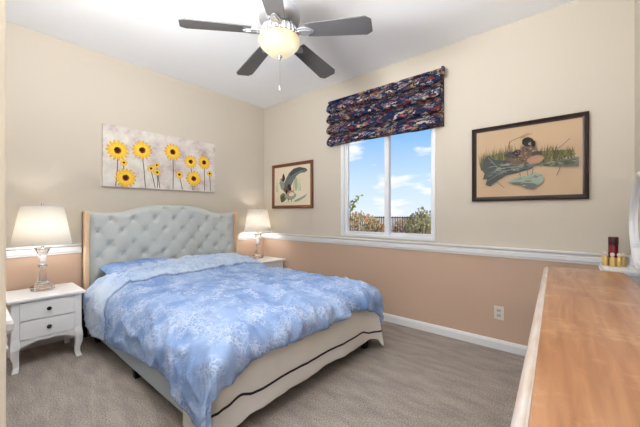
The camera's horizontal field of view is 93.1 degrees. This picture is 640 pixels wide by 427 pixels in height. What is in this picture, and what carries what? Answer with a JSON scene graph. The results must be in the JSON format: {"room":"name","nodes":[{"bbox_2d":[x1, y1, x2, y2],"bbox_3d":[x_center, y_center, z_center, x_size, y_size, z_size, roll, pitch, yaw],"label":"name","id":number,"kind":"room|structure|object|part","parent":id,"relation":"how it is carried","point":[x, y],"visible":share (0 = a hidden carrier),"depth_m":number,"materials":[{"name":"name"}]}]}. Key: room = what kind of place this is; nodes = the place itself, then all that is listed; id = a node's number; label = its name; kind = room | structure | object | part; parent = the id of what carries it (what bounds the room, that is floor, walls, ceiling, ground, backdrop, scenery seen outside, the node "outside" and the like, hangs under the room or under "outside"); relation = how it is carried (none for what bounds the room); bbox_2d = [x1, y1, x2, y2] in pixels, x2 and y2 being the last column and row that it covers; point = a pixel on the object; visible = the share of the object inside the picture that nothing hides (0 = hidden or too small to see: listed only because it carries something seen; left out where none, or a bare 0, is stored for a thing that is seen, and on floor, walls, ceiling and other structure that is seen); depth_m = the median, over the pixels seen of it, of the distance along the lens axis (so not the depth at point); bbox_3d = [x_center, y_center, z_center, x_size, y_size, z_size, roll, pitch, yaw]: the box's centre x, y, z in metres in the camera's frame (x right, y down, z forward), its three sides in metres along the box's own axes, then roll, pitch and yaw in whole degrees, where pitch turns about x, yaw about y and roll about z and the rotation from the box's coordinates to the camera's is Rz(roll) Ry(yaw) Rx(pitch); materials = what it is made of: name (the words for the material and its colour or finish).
{"room":"bedroom","nodes":[
{"label":"bedroom","id":0,"kind":"room"},
{"bbox_2d":[6,21,263,290],"bbox_3d":[-1.991,-0.215,3.298,0.120,2.740,3.420,0,0,40],"label":"wall","id":1,"kind":"structure","parent":0,"point":[60,94],"depth_m":2.91,"materials":[{"name":"paint"}]},
{"bbox_2d":[20,330,88,350],"bbox_3d":[-1.900,1.114,3.300,0.016,0.082,3.300,0,0,40],"label":"baseboard","id":2,"kind":"structure","parent":1,"relation":"attached to","point":[57,338],"depth_m":2.67,"materials":[{"name":"white paint"}]},
{"bbox_2d":[6,233,263,258],"bbox_3d":[-1.894,0.328,3.295,0.032,0.085,3.300,0,0,40],"label":"trim","id":3,"kind":"structure","parent":1,"relation":"attached to","point":[17,252],"depth_m":2.72,"materials":[{"name":"white paint"}]},
{"bbox_2d":[102,123,214,192],"bbox_3d":[-1.756,-0.580,3.454,0.035,0.621,1.216,0,0,40],"label":"canvas painting","id":4,"kind":"object","parent":1,"relation":"attached to","point":[131,158],"visible":1,"depth_m":3.35,"materials":[{"name":"fabric"}]},
{"bbox_2d":[6,321,524,426],"bbox_3d":[-0.718,1.205,1.688,4.140,0.100,4.550,0,0,40],"label":"floor","id":5,"kind":"structure","parent":0,"point":[418,378],"depth_m":1.98,"materials":[{"name":"beige carpet"}]},
{"bbox_2d":[6,307,14,351],"bbox_3d":[-1.815,0.780,1.392,1.300,0.750,0.475,0,0,40],"label":"dresser","id":6,"kind":"object","parent":5,"relation":"on","point":[10,323],"visible":0.44,"depth_m":1.15,"materials":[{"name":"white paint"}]},
{"bbox_2d":[6,282,85,374],"bbox_3d":[-2.225,0.890,2.444,0.449,0.530,0.450,0,0,40],"label":"nightstand","id":7,"kind":"object","parent":5,"relation":"on","point":[39,315],"visible":0.96,"depth_m":2.32,"materials":[{"name":"white paint"}]},
{"bbox_3d":[-2.492,0.901,2.433,0.045,0.508,0.040,0,0,40],"label":"leg","id":8,"kind":"part","parent":7,"relation":"part of","materials":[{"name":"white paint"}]},
{"bbox_3d":[-2.207,0.901,2.189,0.058,0.508,0.056,0,0,40],"label":"leg","id":9,"kind":"part","parent":7,"relation":"part of","materials":[{"name":"white paint"}]},
{"bbox_2d":[10,203,71,291],"bbox_3d":[-2.282,0.269,2.492,0.380,0.712,0.380,0,0,40],"label":"table lamp","id":10,"kind":"object","parent":7,"relation":"on","point":[42,225],"visible":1,"depth_m":2.40,"materials":[{"name":"clear glass"}]},
{"bbox_3d":[-2.282,0.097,2.492,0.376,0.311,0.376,0,0,40],"label":"lamp shade","id":11,"kind":"part","parent":10,"relation":"part of","materials":[{"name":"white fabric"}]},
{"bbox_3d":[-2.282,0.342,2.492,0.112,0.130,0.106,0,0,40],"label":"glass stem","id":12,"kind":"part","parent":10,"relation":"part of","materials":[{"name":"clear glass"}]},
{"bbox_3d":[-2.282,0.534,2.492,0.156,0.180,0.148,0,0,40],"label":"glass","id":13,"kind":"part","parent":10,"relation":"part of","materials":[{"name":"clear glass"}]},
{"bbox_3d":[-2.082,0.724,2.324,0.016,0.130,0.320,0,0,40],"label":"drawer","id":14,"kind":"part","parent":7,"relation":"part of","materials":[{"name":"white paint"}]},
{"bbox_3d":[-2.082,0.862,2.324,0.016,0.130,0.320,0,0,40],"label":"drawer","id":15,"kind":"part","parent":7,"relation":"part of","materials":[{"name":"white paint"}]},
{"bbox_3d":[-2.260,0.901,2.708,0.045,0.508,0.040,0,0,40],"label":"leg","id":16,"kind":"part","parent":7,"relation":"part of","materials":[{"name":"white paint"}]},
{"bbox_3d":[-1.971,0.901,2.471,0.058,0.508,0.056,0,0,40],"label":"leg","id":17,"kind":"part","parent":7,"relation":"part of","materials":[{"name":"white paint"}]},
{"bbox_2d":[82,205,367,412],"bbox_3d":[-0.867,0.532,2.779,2.201,1.246,1.660,0,0,40],"label":"bed","id":18,"kind":"object","parent":5,"relation":"on","point":[152,231],"visible":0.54,"depth_m":3.17,"materials":[{"name":"grey fabric"}]},
{"bbox_3d":[-2.211,1.024,2.849,0.049,0.262,0.030,0,0,40],"label":"headboard leg","id":19,"kind":"part","parent":18,"relation":"part of","materials":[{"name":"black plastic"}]},
{"bbox_2d":[99,258,168,274],"bbox_3d":[-1.737,0.555,3.001,0.373,0.188,0.660,0,0,38],"label":"pillow","id":20,"kind":"object","parent":18,"relation":"on","point":[118,267],"visible":0.43,"depth_m":2.85,"materials":[{"name":"fabric"}]},
{"bbox_3d":[-1.290,1.113,2.142,0.056,0.085,0.056,0,0,40],"label":"leg","id":21,"kind":"part","parent":18,"relation":"part of","materials":[{"name":"black plastic"}]},
{"bbox_3d":[-1.330,0.948,2.153,2.105,0.265,0.045,0,0,40],"label":"rail","id":22,"kind":"part","parent":18,"relation":"part of","materials":[{"name":"grey fabric"}]},
{"bbox_3d":[-1.689,0.402,3.469,0.054,0.986,1.660,0,0,40],"label":"headboard","id":23,"kind":"part","parent":18,"relation":"part of","materials":[{"name":"grey fabric"}]},
{"bbox_3d":[-1.657,0.405,3.443,0.034,0.980,1.600,0,0,40],"label":"tufted panel","id":24,"kind":"part","parent":18,"relation":"part of","materials":[{"name":"grey fabric"}]},
{"bbox_2d":[82,253,383,426],"bbox_3d":[-0.756,0.779,2.661,2.180,0.654,1.786,0,0,40],"label":"comforter","id":25,"kind":"object","parent":18,"relation":"on","point":[200,321],"visible":0.98,"depth_m":2.02,"materials":[{"name":"blue fabric"}]},
{"bbox_2d":[182,310,383,426],"bbox_3d":[-0.056,0.919,2.117,0.294,0.449,1.682,0,0,41],"label":"sheet","id":26,"kind":"object","parent":18,"relation":"hanging from","point":[268,377],"visible":0.61,"depth_m":1.80,"materials":[{"name":"white fabric"}]},
{"bbox_3d":[0.380,1.113,2.608,0.056,0.085,0.056,0,0,40],"label":"leg","id":27,"kind":"part","parent":18,"relation":"part of","materials":[{"name":"black plastic"}]},
{"bbox_2d":[258,256,284,267],"bbox_3d":[-0.785,0.890,4.160,0.449,0.530,0.450,0,0,40],"label":"nightstand","id":28,"kind":"object","parent":5,"relation":"on","point":[270,261],"visible":0.12,"depth_m":4.12,"materials":[{"name":"white paint"}]},
{"bbox_2d":[244,207,270,258],"bbox_3d":[-0.875,0.269,4.262,0.380,0.712,0.380,0,0,40],"label":"table lamp","id":29,"kind":"object","parent":28,"relation":"on","point":[257,220],"visible":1,"depth_m":4.14,"materials":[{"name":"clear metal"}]},
{"bbox_3d":[-0.875,0.097,4.262,0.376,0.311,0.376,0,0,40],"label":"lamp shade","id":30,"kind":"part","parent":29,"relation":"part of","materials":[{"name":"white fabric"}]},
{"bbox_3d":[-0.875,0.534,4.262,0.156,0.180,0.148,0,0,40],"label":"glass","id":31,"kind":"part","parent":29,"relation":"part of","materials":[{"name":"clear glass"}]},
{"bbox_3d":[-0.875,0.342,4.262,0.112,0.130,0.106,0,0,40],"label":"glass stem","id":32,"kind":"part","parent":29,"relation":"part of","materials":[{"name":"clear glass"}]},
{"bbox_3d":[-0.642,0.724,4.040,0.016,0.130,0.320,0,0,40],"label":"drawer","id":33,"kind":"part","parent":28,"relation":"part of","materials":[{"name":"white paint"}]},
{"bbox_2d":[510,266,639,426],"bbox_3d":[1.043,0.755,1.141,0.404,0.800,2.070,0,0,38],"label":"wooden dresser","id":34,"kind":"object","parent":5,"relation":"on","point":[581,366],"visible":1,"depth_m":0.77,"materials":[{"name":"brown wood"}]},
{"bbox_3d":[0.896,0.376,1.236,0.028,0.039,2.040,0,0,38],"label":"edge moulding","id":35,"kind":"part","parent":34,"relation":"part of","materials":[{"name":"white wood"}]},
{"bbox_2d":[598,263,639,285],"bbox_3d":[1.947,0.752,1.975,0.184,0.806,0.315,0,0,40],"label":"tray","id":36,"kind":"object","parent":34,"relation":"on","point":[633,274],"visible":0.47,"depth_m":1.85,"materials":[{"name":"white paint"}]},
{"bbox_2d":[602,252,608,265],"bbox_3d":[1.917,0.303,2.035,0.032,0.090,0.032,0,0,40],"label":"bottle","id":37,"kind":"object","parent":36,"relation":"on","point":[605,259],"visible":1,"depth_m":2.02,"materials":[{"name":"gold metal"}]},
{"bbox_2d":[609,253,615,266],"bbox_3d":[1.926,0.303,1.995,0.032,0.090,0.032,0,0,40],"label":"bottle","id":38,"kind":"object","parent":36,"relation":"on","point":[612,260],"visible":1,"depth_m":1.99,"materials":[{"name":"gold metal"}]},
{"bbox_2d":[608,237,618,257],"bbox_3d":[1.961,0.252,2.026,0.052,0.194,0.052,0,0,40],"label":"perfume bottle","id":39,"kind":"object","parent":36,"relation":"on","point":[613,242],"visible":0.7,"depth_m":2.01,"materials":[{"name":"red glass"}]},
{"bbox_2d":[616,253,622,266],"bbox_3d":[1.955,0.303,1.979,0.032,0.090,0.032,0,0,40],"label":"bottle","id":40,"kind":"object","parent":36,"relation":"on","point":[619,261],"visible":1,"depth_m":1.97,"materials":[{"name":"gold metal"}]},
{"bbox_2d":[621,253,626,266],"bbox_3d":[1.990,0.303,1.989,0.032,0.090,0.032,0,0,40],"label":"bottle","id":41,"kind":"object","parent":36,"relation":"on","point":[623,257],"visible":0.81,"depth_m":1.98,"materials":[{"name":"gold metal"}]},
{"bbox_2d":[627,171,639,272],"bbox_3d":[1.818,0.054,1.721,0.049,0.588,0.680,0,0,40],"label":"oval mirror","id":42,"kind":"object","parent":36,"relation":"on","point":[634,205],"visible":0.99,"depth_m":1.86,"materials":[{"name":"white paint"}]},
{"bbox_2d":[6,0,576,107],"bbox_3d":[-0.718,-1.635,1.688,4.140,0.100,4.550,0,0,40],"label":"ceiling","id":43,"kind":"structure","parent":0,"point":[148,34],"depth_m":2.67,"materials":[{"name":"white paint"}]},
{"bbox_2d":[178,0,372,90],"bbox_3d":[-0.255,-1.197,2.037,1.178,0.776,1.153,0,0,40],"label":"ceiling fan","id":44,"kind":"object","parent":43,"relation":"hanging from","point":[279,32],"visible":1,"depth_m":1.91,"materials":[{"name":"grey wood"}]},
{"bbox_3d":[-0.644,-1.158,1.874,0.420,0.007,0.144,-6,13,-19],"label":"blade","id":45,"kind":"part","parent":44,"relation":"part of","materials":[{"name":"grey wood"}]},
{"bbox_3d":[-0.507,-1.158,2.321,0.144,0.007,0.420,-14,2,-37],"label":"blade","id":46,"kind":"part","parent":44,"relation":"part of","materials":[{"name":"grey wood"}]},
{"bbox_3d":[-0.261,-1.158,1.606,0.144,0.007,0.420,11,6,-2],"label":"blade","id":47,"kind":"part","parent":44,"relation":"part of","materials":[{"name":"grey wood"}]},
{"bbox_3d":[-0.268,-1.097,2.004,0.276,0.116,0.276,0,0,40],"label":"lamp shade","id":48,"kind":"part","parent":44,"relation":"part of","materials":[{"name":"white glass"}]},
{"bbox_3d":[-0.039,-1.158,2.330,0.144,0.007,0.420,-13,-13,33],"label":"blade","id":49,"kind":"part","parent":44,"relation":"part of","materials":[{"name":"grey wood"}]},
{"bbox_3d":[0.113,-1.158,1.887,0.420,0.007,0.144,6,-9,17],"label":"blade","id":50,"kind":"part","parent":44,"relation":"part of","materials":[{"name":"grey wood"}]},
{"bbox_2d":[264,0,634,345],"bbox_3d":[0.696,-0.215,3.374,4.140,2.740,0.150,0,0,40],"label":"wall","id":51,"kind":"structure","parent":0,"point":[577,56],"depth_m":2.63,"materials":[{"name":"paint"}]},
{"bbox_2d":[272,160,312,208],"bbox_3d":[-0.394,-0.383,4.169,0.783,0.624,0.030,0,0,40],"label":"framed picture","id":52,"kind":"object","parent":51,"relation":"attached to","point":[292,183],"visible":1,"depth_m":4.15,"materials":[{"name":"beige paper"}]},
{"bbox_2d":[326,66,444,146],"bbox_3d":[0.632,-1.086,3.247,1.376,0.548,0.128,0,0,40],"label":"window valance","id":53,"kind":"object","parent":51,"relation":"attached to","point":[414,103],"visible":1,"depth_m":3.13,"materials":[{"name":"blue fabric"}]},
{"bbox_3d":[0.638,-1.341,3.268,1.358,0.027,0.084,0,0,40],"label":"head rail","id":54,"kind":"part","parent":53,"relation":"part of","materials":[{"name":"blue fabric"}]},
{"bbox_3d":[1.138,-1.312,2.801,0.028,0.095,0.050,0,0,40],"label":"rail","id":55,"kind":"part","parent":53,"relation":"part of","materials":[{"name":"multicoloured fabric"}]},
{"bbox_2d":[341,128,435,240],"bbox_3d":[0.714,-0.360,3.318,1.126,1.250,0.112,0,0,40],"label":"window","id":56,"kind":"structure","parent":51,"relation":"in","point":[387,233],"depth_m":3.28,"materials":[{"name":"white plastic"}]},
{"bbox_3d":[0.527,-0.359,3.455,0.574,1.192,0.033,0,0,40],"label":"sash","id":57,"kind":"part","parent":56,"relation":"part of","materials":[{"name":"clear glass"}]},
{"bbox_3d":[0.930,-0.359,3.164,0.527,1.192,0.034,0,0,40],"label":"sash","id":58,"kind":"part","parent":56,"relation":"part of","materials":[{"name":"clear glass"}]},
{"bbox_2d":[262,232,629,264],"bbox_3d":[0.638,0.328,3.304,3.900,0.085,0.032,0,0,40],"label":"trim","id":59,"kind":"structure","parent":51,"relation":"attached to","point":[518,253],"depth_m":2.75,"materials":[{"name":"white paint"}]},
{"bbox_2d":[382,313,526,355],"bbox_3d":[0.643,1.114,3.310,3.900,0.082,0.016,0,0,40],"label":"baseboard","id":60,"kind":"structure","parent":51,"relation":"attached to","point":[514,348],"depth_m":2.77,"materials":[{"name":"white paint"}]},
{"bbox_2d":[494,305,503,319],"bbox_3d":[1.521,0.846,2.577,0.072,0.114,0.009,0,0,40],"label":"wall outlet","id":61,"kind":"object","parent":51,"relation":"attached to","point":[498,310],"visible":1,"depth_m":2.57,"materials":[{"name":"beige plastic"}]},
{"bbox_2d":[472,111,588,201],"bbox_3d":[1.655,-0.425,2.450,0.780,0.636,0.030,0,0,40],"label":"framed picture","id":62,"kind":"object","parent":51,"relation":"attached to","point":[544,158],"visible":1,"depth_m":2.41,"materials":[{"name":"black"}]},
{"bbox_2d":[635,0,639,173],"bbox_3d":[0.774,-0.215,0.339,0.120,2.740,4.400,0,0,40],"label":"wall","id":63,"kind":"structure","parent":0,"point":[637,2],"depth_m":1.97,"materials":[{"name":"paint"}]},
{"label":"outside","id":64,"kind":"structure","parent":0,"visible":0},
{"bbox_2d":[349,217,426,233],"bbox_3d":[20.516,1.455,45.584,100.000,0.100,89.700,0,0,40],"label":"ground","id":65,"kind":"structure","parent":64,"point":[392,219],"depth_m":47.31,"materials":[{"name":"brown soil"}]},
{"bbox_2d":[349,194,363,220],"bbox_3d":[0.464,0.565,4.423,0.136,1.682,0.367,0,0,-38],"label":"leafy shrub","id":66,"kind":"object","parent":65,"relation":"on","point":[350,204],"visible":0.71,"depth_m":4.41,"materials":[{"name":"green plant"}]},
{"bbox_2d":[349,211,380,230],"bbox_3d":[1.151,0.658,9.815,2.044,1.557,1.449,0,0,40],"label":"bush","id":67,"kind":"object","parent":65,"relation":"on","point":[357,227],"visible":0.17,"depth_m":9.61,"materials":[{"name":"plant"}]},
{"bbox_2d":[361,217,383,231],"bbox_3d":[1.458,0.771,8.113,0.914,1.346,0.876,0,0,40],"label":"bush","id":68,"kind":"object","parent":65,"relation":"on","point":[374,225],"visible":0.12,"depth_m":8.00,"materials":[{"name":"green plant"}]},
{"bbox_2d":[350,216,430,233],"bbox_3d":[3.268,0.765,9.472,10.000,1.360,0.030,0,0,40],"label":"metal fence","id":69,"kind":"object","parent":65,"relation":"on","point":[379,217],"visible":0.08,"depth_m":10.11,"materials":[{"name":"black metal"}]},
{"bbox_3d":[3.268,0.655,9.472,10.000,1.080,0.030,0,0,40],"label":"fence rail","id":70,"kind":"part","parent":69,"relation":"part of","materials":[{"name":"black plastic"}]},
{"bbox_2d":[391,216,430,232],"bbox_3d":[3.355,0.758,10.963,1.774,1.328,1.422,0,0,40],"label":"bush","id":71,"kind":"object","parent":65,"relation":"on","point":[400,221],"visible":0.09,"depth_m":10.94,"materials":[{"name":"green plant"}]},
{"bbox_2d":[402,206,430,233],"bbox_3d":[2.874,0.609,8.367,1.380,1.654,1.052,0,0,40],"label":"bush","id":72,"kind":"object","parent":65,"relation":"on","point":[421,215],"visible":0.34,"depth_m":8.29,"materials":[{"name":"green plant"}]},
{"bbox_3d":[-1.232,-0.215,0.126,0.120,2.740,1.495,0,0,40],"label":"wall","id":73,"kind":"structure","parent":0,"visible":0},
{"bbox_2d":[0,0,5,426],"bbox_3d":[-0.752,-0.215,0.709,0.137,2.740,0.016,0,0,40],"label":"trim","id":74,"kind":"structure","parent":73,"relation":"attached to","point":[2,2],"depth_m":0.67,"materials":[{"name":"beige paint"}]}
]}

